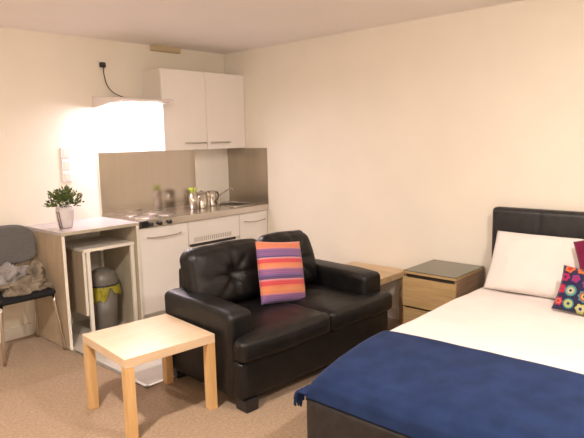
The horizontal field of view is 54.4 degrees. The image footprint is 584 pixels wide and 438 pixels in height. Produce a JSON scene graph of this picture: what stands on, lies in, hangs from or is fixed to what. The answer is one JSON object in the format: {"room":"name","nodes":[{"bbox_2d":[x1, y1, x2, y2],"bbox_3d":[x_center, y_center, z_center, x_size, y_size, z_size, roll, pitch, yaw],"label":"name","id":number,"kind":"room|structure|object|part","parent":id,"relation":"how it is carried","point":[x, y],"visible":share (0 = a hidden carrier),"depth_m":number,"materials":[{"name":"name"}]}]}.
{"room":"studio apartment","nodes":[
{"label":"studio apartment","id":0,"kind":"room"},
{"bbox_2d":[0,27,223,333],"bbox_3d":[-2.581,-0.198,4.147,0.100,2.442,5.700,6,11,42],"label":"wall","id":1,"kind":"structure","parent":0,"point":[49,82],"depth_m":4.72,"materials":[{"name":"paint"}]},
{"bbox_2d":[0,322,33,342],"bbox_3d":[-3.286,1.100,3.437,0.015,0.100,3.410,6,11,42],"label":"baseboard","id":2,"kind":"structure","parent":1,"relation":"attached to","point":[16,332],"depth_m":4.59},
{"bbox_2d":[60,147,70,157],"bbox_3d":[-1.899,-0.557,4.768,0.016,0.088,0.086,6,11,42],"label":"wall socket","id":3,"kind":"object","parent":1,"relation":"attached to","point":[65,151],"visible":1,"depth_m":4.76,"materials":[{"name":"white plastic"}]},
{"bbox_2d":[61,159,71,169],"bbox_3d":[-1.897,-0.458,4.782,0.016,0.088,0.086,6,11,42],"label":"wall socket","id":4,"kind":"object","parent":1,"relation":"attached to","point":[66,164],"visible":1,"depth_m":4.78,"materials":[{"name":"white plastic"}]},
{"bbox_2d":[62,171,72,181],"bbox_3d":[-1.894,-0.359,4.795,0.016,0.088,0.086,6,11,42],"label":"wall socket","id":5,"kind":"object","parent":1,"relation":"attached to","point":[66,175],"visible":1,"depth_m":4.79,"materials":[{"name":"white plastic"}]},
{"bbox_2d":[97,61,121,96],"bbox_3d":[-1.583,-1.226,5.002,0.236,0.314,0.051,-8,10,-39],"label":"plug","id":6,"kind":"object","parent":1,"relation":"attached to","point":[101,64],"visible":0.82,"depth_m":4.93,"materials":[{"name":"plastic"}]},
{"bbox_2d":[92,96,173,108],"bbox_3d":[-1.382,-1.020,4.943,0.468,0.094,0.516,6,11,42],"label":"hood","id":7,"kind":"object","parent":1,"relation":"attached to","point":[124,102],"visible":1,"depth_m":4.85,"materials":[{"name":"metal"}]},
{"bbox_2d":[97,149,228,216],"bbox_3d":[-1.195,-0.389,5.565,0.010,0.563,1.505,6,11,42],"label":"backsplash","id":8,"kind":"structure","parent":1,"relation":"attached to","point":[139,181],"depth_m":5.45,"materials":[{"name":"metal"}]},
{"bbox_3d":[-0.835,-0.452,5.954,0.008,0.563,0.439,6,11,42],"label":"corner panel","id":9,"kind":"part","parent":8,"relation":"part of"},
{"bbox_2d":[150,45,180,53],"bbox_3d":[-1.199,-1.611,5.391,0.050,0.049,0.320,6,11,42],"label":"air vent","id":10,"kind":"object","parent":1,"relation":"in","point":[158,48],"visible":1,"depth_m":5.36,"materials":[{"name":"beige plastic"}]},
{"bbox_2d":[142,68,245,150],"bbox_3d":[-0.920,-1.050,5.555,0.323,0.731,1.000,6,11,42],"label":"upper cabinet","id":11,"kind":"object","parent":1,"relation":"attached to","point":[206,111],"visible":1,"depth_m":5.36,"materials":[{"name":"white laminate"}]},
{"bbox_3d":[-1.002,-1.012,5.292,0.019,0.731,0.498,6,11,42],"label":"door","id":12,"kind":"part","parent":11,"relation":"part of","materials":[{"name":"white laminate"}]},
{"bbox_3d":[-0.913,-0.721,5.386,0.034,0.014,0.250,6,11,42],"label":"handle","id":13,"kind":"part","parent":11,"relation":"part of","materials":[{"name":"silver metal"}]},
{"bbox_3d":[-0.663,-1.071,5.658,0.019,0.731,0.498,6,11,42],"label":"door","id":14,"kind":"part","parent":11,"relation":"part of","materials":[{"name":"white laminate"}]},
{"bbox_2d":[0,317,402,437],"bbox_3d":[-0.265,1.307,2.171,6.200,0.104,5.600,6,11,42],"label":"floor","id":15,"kind":"structure","parent":0,"point":[43,392],"depth_m":3.39,"materials":[{"name":"carpet"}]},
{"bbox_2d":[0,225,66,365],"bbox_3d":[-2.045,0.534,4.232,0.484,0.940,0.457,6,11,42],"label":"desk chair","id":16,"kind":"object","parent":15,"relation":"on","point":[17,242],"visible":0.89,"depth_m":4.31,"materials":[{"name":"black fabric"}]},
{"bbox_3d":[-2.036,0.824,3.997,0.026,0.427,0.056,-3,8,-9],"label":"leg","id":17,"kind":"part","parent":16,"relation":"part of","materials":[{"name":"silver metal"}]},
{"bbox_3d":[-2.180,0.204,4.300,0.123,0.300,0.450,6,11,42],"label":"backrest","id":18,"kind":"part","parent":16,"relation":"part of","materials":[{"name":"grey fabric"}]},
{"bbox_2d":[0,259,53,296],"bbox_3d":[-1.986,0.422,4.189,0.318,0.222,0.431,6,11,42],"label":"garment","id":19,"kind":"object","parent":16,"relation":"on","point":[25,279],"visible":1,"depth_m":4.14,"materials":[{"name":"beige fabric"}]},
{"bbox_3d":[-2.048,0.551,4.219,0.445,0.055,0.430,6,11,42],"label":"seat","id":20,"kind":"part","parent":16,"relation":"part of","materials":[{"name":"black fabric"}]},
{"bbox_3d":[-2.045,0.749,4.534,0.030,0.430,0.116,-5,9,-22],"label":"leg","id":21,"kind":"part","parent":16,"relation":"part of","materials":[{"name":"silver metal"}]},
{"bbox_3d":[-1.753,0.778,4.279,0.086,0.428,0.026,1,8,14],"label":"leg","id":22,"kind":"part","parent":16,"relation":"part of","materials":[{"name":"silver metal"}]},
{"bbox_2d":[26,217,143,348],"bbox_3d":[-1.689,0.485,4.675,0.608,0.896,0.660,6,11,42],"label":"desk","id":23,"kind":"object","parent":15,"relation":"on","point":[50,239],"visible":0.81,"depth_m":4.53,"materials":[{"name":"laminate"}]},
{"bbox_3d":[-1.902,0.535,4.452,0.596,0.867,0.020,6,11,42],"label":"panel","id":24,"kind":"part","parent":23,"relation":"part of","materials":[{"name":"brown wood"}]},
{"bbox_2d":[44,185,84,227],"bbox_3d":[-1.772,-0.101,4.414,0.308,0.337,0.314,6,11,42],"label":"potted plant","id":25,"kind":"object","parent":23,"relation":"on","point":[64,214],"visible":1,"depth_m":4.37,"materials":[{"name":"green plant"}]},
{"bbox_3d":[-1.766,-0.015,4.423,0.136,0.164,0.136,6,11,42],"label":"pot","id":26,"kind":"part","parent":25,"relation":"part of","materials":[{"name":"ceramic"}]},
{"bbox_3d":[-1.478,0.462,4.910,0.596,0.867,0.020,6,11,42],"label":"panel","id":27,"kind":"part","parent":23,"relation":"part of","materials":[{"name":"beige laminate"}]},
{"bbox_2d":[65,236,137,331],"bbox_3d":[-1.641,0.555,4.749,0.534,0.734,0.446,6,11,42],"label":"side table","id":28,"kind":"object","parent":15,"relation":"on","point":[78,251],"visible":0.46,"depth_m":4.52,"materials":[{"name":"white wood"}]},
{"bbox_3d":[-1.787,0.490,4.581,0.495,0.503,0.018,6,11,42],"label":"panel","id":29,"kind":"part","parent":28,"relation":"part of","materials":[{"name":"brown wood"}]},
{"bbox_3d":[-1.578,0.607,4.450,0.028,0.710,0.028,6,11,42],"label":"leg","id":30,"kind":"part","parent":28,"relation":"part of","materials":[{"name":"white wood"}]},
{"bbox_3d":[-1.686,0.523,5.070,0.028,0.710,0.028,6,11,42],"label":"leg","id":31,"kind":"part","parent":28,"relation":"part of","materials":[{"name":"white wood"}]},
{"bbox_3d":[-1.316,0.562,4.733,0.028,0.710,0.028,6,11,42],"label":"leg","id":32,"kind":"part","parent":28,"relation":"part of","materials":[{"name":"white wood"}]},
{"bbox_2d":[87,267,120,330],"bbox_3d":[-1.573,0.662,4.743,0.276,0.518,0.276,6,11,42],"label":"pedal bin","id":33,"kind":"object","parent":15,"relation":"on","point":[105,284],"visible":0.75,"depth_m":4.66,"materials":[{"name":"grey plastic"}]},
{"bbox_3d":[-1.576,0.472,4.717,0.242,0.133,0.242,6,11,42],"label":"domed lid","id":34,"kind":"part","parent":33,"relation":"part of","materials":[{"name":"grey plastic"}]},
{"bbox_2d":[35,332,174,387],"bbox_3d":[-0.790,0.877,4.939,1.642,0.006,2.175,6,11,42],"label":"trim","id":35,"kind":"structure","parent":15,"relation":"on","point":[73,350],"depth_m":3.92,"materials":[{"name":"metal"}]},
{"bbox_2d":[82,314,217,437],"bbox_3d":[-0.826,0.886,3.305,0.550,0.450,0.550,-8,11,-41],"label":"coffee table","id":36,"kind":"object","parent":15,"relation":"on","point":[128,345],"visible":1,"depth_m":3.24,"materials":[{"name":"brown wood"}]},
{"bbox_3d":[-1.177,0.916,3.329,0.050,0.400,0.050,-8,11,-41],"label":"leg","id":37,"kind":"part","parent":36,"relation":"part of","materials":[{"name":"brown wood"}]},
{"bbox_3d":[-0.844,0.960,2.960,0.050,0.400,0.050,-8,11,-41],"label":"leg","id":38,"kind":"part","parent":36,"relation":"part of","materials":[{"name":"brown wood"}]},
{"bbox_3d":[-0.806,0.862,3.658,0.050,0.400,0.050,-8,11,-41],"label":"leg","id":39,"kind":"part","parent":36,"relation":"part of","materials":[{"name":"brown wood"}]},
{"bbox_3d":[-0.473,0.905,3.288,0.050,0.400,0.050,-8,11,-41],"label":"leg","id":40,"kind":"part","parent":36,"relation":"part of","materials":[{"name":"brown wood"}]},
{"bbox_2d":[139,222,188,318],"bbox_3d":[-1.287,0.446,5.106,0.611,0.833,0.503,6,11,42],"label":"base cabinet","id":41,"kind":"object","parent":15,"relation":"on","point":[161,247],"visible":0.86,"depth_m":4.87,"materials":[{"name":"white laminate"}]},
{"bbox_3d":[-1.085,0.141,4.864,0.036,0.021,0.346,6,11,42],"label":"handle","id":42,"kind":"part","parent":41,"relation":"part of","materials":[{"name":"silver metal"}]},
{"bbox_2d":[188,214,239,248],"bbox_3d":[-0.920,0.379,5.525,0.580,0.833,0.611,6,11,42],"label":"kitchen appliance","id":43,"kind":"object","parent":15,"relation":"on","point":[209,231],"visible":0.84,"depth_m":5.27,"materials":[{"name":"white metal"}]},
{"bbox_3d":[-0.715,0.469,5.349,0.019,0.504,0.607,6,11,42],"label":"door","id":44,"kind":"part","parent":43,"relation":"part of","materials":[{"name":"black plastic"}]},
{"bbox_2d":[238,210,267,239],"bbox_3d":[-0.572,0.323,5.877,0.611,0.831,0.380,6,11,42],"label":"base cabinet","id":45,"kind":"object","parent":15,"relation":"on","point":[253,225],"visible":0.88,"depth_m":5.65,"materials":[{"name":"white laminate"}]},
{"bbox_2d":[102,201,268,228],"bbox_3d":[-0.956,-0.023,5.409,0.626,0.143,1.503,6,11,42],"label":"countertop","id":46,"kind":"structure","parent":45,"relation":"on","point":[160,217],"depth_m":5.21,"materials":[{"name":"metal"}]},
{"bbox_3d":[-1.218,0.046,4.695,0.012,0.054,0.068,6,11,42],"label":"control panel","id":47,"kind":"part","parent":46,"relation":"part of","materials":[{"name":"black plastic"}]},
{"bbox_2d":[188,187,197,209],"bbox_3d":[-0.943,-0.198,5.425,0.081,0.210,0.088,6,11,42],"label":"bottle","id":48,"kind":"object","parent":46,"relation":"on","point":[193,204],"visible":1,"depth_m":5.40,"materials":[{"name":"silver metal"}]},
{"bbox_2d":[197,190,207,207],"bbox_3d":[-0.881,-0.196,5.537,0.112,0.173,0.112,6,11,42],"label":"steel canister","id":49,"kind":"object","parent":46,"relation":"on","point":[201,196],"visible":0.9,"depth_m":5.49,"materials":[{"name":"silver metal"}]},
{"bbox_2d":[207,191,218,205],"bbox_3d":[-0.805,-0.212,5.734,0.103,0.143,0.130,0,8,10],"label":"jug","id":50,"kind":"object","parent":46,"relation":"on","point":[212,199],"visible":0.99,"depth_m":5.68,"materials":[{"name":"silver metal"}]},
{"bbox_2d":[216,188,233,202],"bbox_3d":[-0.705,-0.247,5.931,0.199,0.158,0.047,-2,8,-2],"label":"tap","id":51,"kind":"object","parent":46,"relation":"on","point":[221,193],"visible":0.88,"depth_m":5.92,"materials":[{"name":"silver metal"}]},
{"bbox_3d":[-0.689,-0.278,5.925,0.165,0.094,0.024,-1,8,2],"label":"spout","id":52,"kind":"part","parent":51,"relation":"part of","materials":[{"name":"silver metal"}]},
{"bbox_2d":[217,201,257,206],"bbox_3d":[-0.592,-0.089,5.822,0.387,0.143,0.309,6,11,42],"label":"sink","id":53,"kind":"object","parent":46,"relation":"in","point":[230,203],"depth_m":5.91,"materials":[{"name":"silver metal"}]},
{"bbox_2d":[165,230,391,413],"bbox_3d":[-0.067,0.572,3.917,1.417,0.867,0.887,-9,11,-44],"label":"sofa","id":54,"kind":"object","parent":15,"relation":"on","point":[259,348],"visible":0.73,"depth_m":3.63,"materials":[{"name":"black leather"}]},
{"bbox_3d":[-0.328,0.479,4.163,1.089,0.440,0.157,-9,11,-44],"label":"frame","id":55,"kind":"part","parent":54,"relation":"part of","materials":[{"name":"black leather"}]},
{"bbox_3d":[-0.527,0.740,3.527,0.179,0.527,0.703,-9,11,-44],"label":"armrest","id":56,"kind":"part","parent":54,"relation":"part of","materials":[{"name":"black leather"}]},
{"bbox_2d":[180,238,260,302],"bbox_3d":[-0.449,0.369,3.860,0.647,0.428,0.257,-9,11,-44],"label":"cushion","id":57,"kind":"object","parent":54,"relation":"on","point":[226,270],"depth_m":3.74,"materials":[{"name":"black leather"}]},
{"bbox_2d":[255,241,304,304],"bbox_3d":[-0.074,0.365,3.909,0.438,0.456,0.185,-8,10,-38],"label":"striped cushion","id":58,"kind":"object","parent":54,"relation":"on","point":[280,266],"visible":0.99,"depth_m":3.84,"materials":[{"name":"fabric"}]},
{"bbox_2d":[233,296,329,362],"bbox_3d":[-0.247,0.675,3.632,0.744,0.157,0.715,-9,11,-44],"label":"seat cushion","id":59,"kind":"object","parent":54,"relation":"on","point":[276,329],"depth_m":3.44,"materials":[{"name":"black leather"}]},
{"bbox_2d":[257,230,316,282],"bbox_3d":[-0.033,0.302,4.260,0.505,0.429,0.258,-9,11,-44],"label":"cushion","id":60,"kind":"object","parent":54,"relation":"on","point":[309,263],"depth_m":4.25,"materials":[{"name":"black leather"}]},
{"bbox_3d":[-0.075,0.817,3.966,1.390,0.234,0.824,-9,11,-44],"label":"frame","id":61,"kind":"part","parent":54,"relation":"part of","materials":[{"name":"black leather"}]},
{"bbox_2d":[288,283,391,330],"bbox_3d":[0.259,0.595,4.121,0.672,0.155,0.714,-9,11,-44],"label":"seat cushion","id":62,"kind":"object","parent":54,"relation":"on","point":[347,306],"depth_m":3.92,"materials":[{"name":"black leather"}]},
{"bbox_3d":[0.346,0.605,4.376,0.199,0.522,0.714,-9,11,-44],"label":"armrest","id":63,"kind":"part","parent":54,"relation":"part of","materials":[{"name":"black leather"}]},
{"bbox_2d":[346,261,403,322],"bbox_3d":[0.577,0.655,4.726,0.550,0.450,0.550,6,11,42],"label":"side table","id":64,"kind":"object","parent":15,"relation":"on","point":[387,274],"visible":0.15,"depth_m":4.72,"materials":[{"name":"brown wood"}]},
{"bbox_3d":[0.930,0.670,4.744,0.050,0.400,0.050,6,11,42],"label":"leg","id":65,"kind":"part","parent":64,"relation":"part of","materials":[{"name":"brown wood"}]},
{"bbox_2d":[403,259,483,323],"bbox_3d":[1.137,0.646,4.269,0.422,0.568,0.464,6,11,42],"label":"nightstand","id":66,"kind":"object","parent":15,"relation":"on","point":[427,286],"visible":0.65,"depth_m":4.13,"materials":[{"name":"brown wood"}]},
{"bbox_3d":[0.990,0.787,4.123,0.420,0.236,0.018,6,11,42],"label":"drawer","id":67,"kind":"part","parent":66,"relation":"part of","materials":[{"name":"brown wood"}]},
{"bbox_3d":[0.984,0.548,4.090,0.420,0.216,0.018,6,11,42],"label":"drawer","id":68,"kind":"part","parent":66,"relation":"part of","materials":[{"name":"brown wood"}]},
{"bbox_3d":[1.001,0.431,4.095,0.384,0.040,0.015,6,11,42],"label":"rail","id":69,"kind":"part","parent":66,"relation":"part of","materials":[{"name":"brown wood"}]},
{"bbox_3d":[1.132,0.368,4.231,0.414,0.006,0.458,6,11,42],"label":"glass","id":70,"kind":"part","parent":66,"relation":"part of","materials":[{"name":"grey glass"}]},
{"bbox_2d":[307,206,583,437],"bbox_3d":[1.337,0.594,2.943,1.545,1.030,2.105,6,11,42],"label":"bed","id":71,"kind":"object","parent":15,"relation":"on","point":[323,421],"visible":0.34,"depth_m":3.69,"materials":[{"name":"black leather"}]},
{"bbox_3d":[0.648,1.052,2.251,1.530,0.285,0.058,6,11,42],"label":"footboard","id":72,"kind":"part","parent":71,"relation":"part of","materials":[{"name":"black leather"}]},
{"bbox_3d":[2.027,0.467,3.664,1.515,1.010,0.093,6,11,42],"label":"headboard","id":73,"kind":"part","parent":71,"relation":"part of","materials":[{"name":"black leather"}]},
{"bbox_3d":[1.334,0.791,2.974,1.340,0.168,1.920,6,11,42],"label":"mattress","id":74,"kind":"object","parent":71,"relation":"on","visible":0},
{"bbox_2d":[390,287,583,373],"bbox_3d":[1.308,0.704,2.935,1.520,0.208,2.002,6,11,42],"label":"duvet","id":75,"kind":"object","parent":74,"relation":"on","point":[526,327],"visible":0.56,"depth_m":3.10,"materials":[{"name":"white fabric"}]},
{"bbox_2d":[293,331,583,437],"bbox_3d":[0.798,0.807,2.432,1.635,0.274,0.653,6,11,42],"label":"throw blanket","id":76,"kind":"object","parent":75,"relation":"on","point":[412,386],"visible":1,"depth_m":2.43,"materials":[{"name":"blue fabric"}]},
{"bbox_2d":[483,231,583,298],"bbox_3d":[1.645,0.303,3.676,0.746,0.371,0.266,6,11,44],"label":"pillow","id":77,"kind":"object","parent":75,"relation":"on","point":[529,264],"visible":0.89,"depth_m":3.68,"materials":[{"name":"white fabric"}]},
{"bbox_2d":[552,265,583,314],"bbox_3d":[1.721,0.432,3.245,0.405,0.278,0.156,7,11,44],"label":"cushion","id":78,"kind":"object","parent":75,"relation":"on","point":[570,295],"visible":1,"depth_m":3.29,"materials":[{"name":"multicoloured fabric"}]},
{"bbox_2d":[573,240,583,269],"bbox_3d":[1.862,0.272,3.285,0.506,0.478,0.207,7,11,44],"label":"cushion","id":79,"kind":"object","parent":75,"relation":"on","point":[579,245],"visible":0.85,"depth_m":3.42,"materials":[{"name":"fabric"}]},
{"bbox_2d":[0,0,522,53],"bbox_3d":[-0.322,-1.208,1.820,6.200,0.100,5.600,6,11,42],"label":"ceiling","id":80,"kind":"structure","parent":0,"point":[212,26],"depth_m":4.17,"materials":[{"name":"paint"}]},
{"bbox_2d":[224,0,583,307],"bbox_3d":[1.632,-0.283,4.071,6.200,2.442,0.100,6,11,42],"label":"wall","id":81,"kind":"structure","parent":0,"point":[397,145],"depth_m":4.52,"materials":[{"name":"paint"}]},
{"bbox_2d":[227,148,268,203],"bbox_3d":[-0.465,-0.455,5.915,0.594,0.563,0.006,6,11,42],"label":"backsplash","id":82,"kind":"structure","parent":81,"relation":"attached to","point":[247,167],"depth_m":5.90,"materials":[{"name":"metal"}]},
{"bbox_2d":[388,307,398,319],"bbox_3d":[1.848,0.907,3.983,5.580,0.100,0.015,6,11,42],"label":"baseboard","id":83,"kind":"structure","parent":81,"relation":"attached to","point":[393,313],"depth_m":4.86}
]}

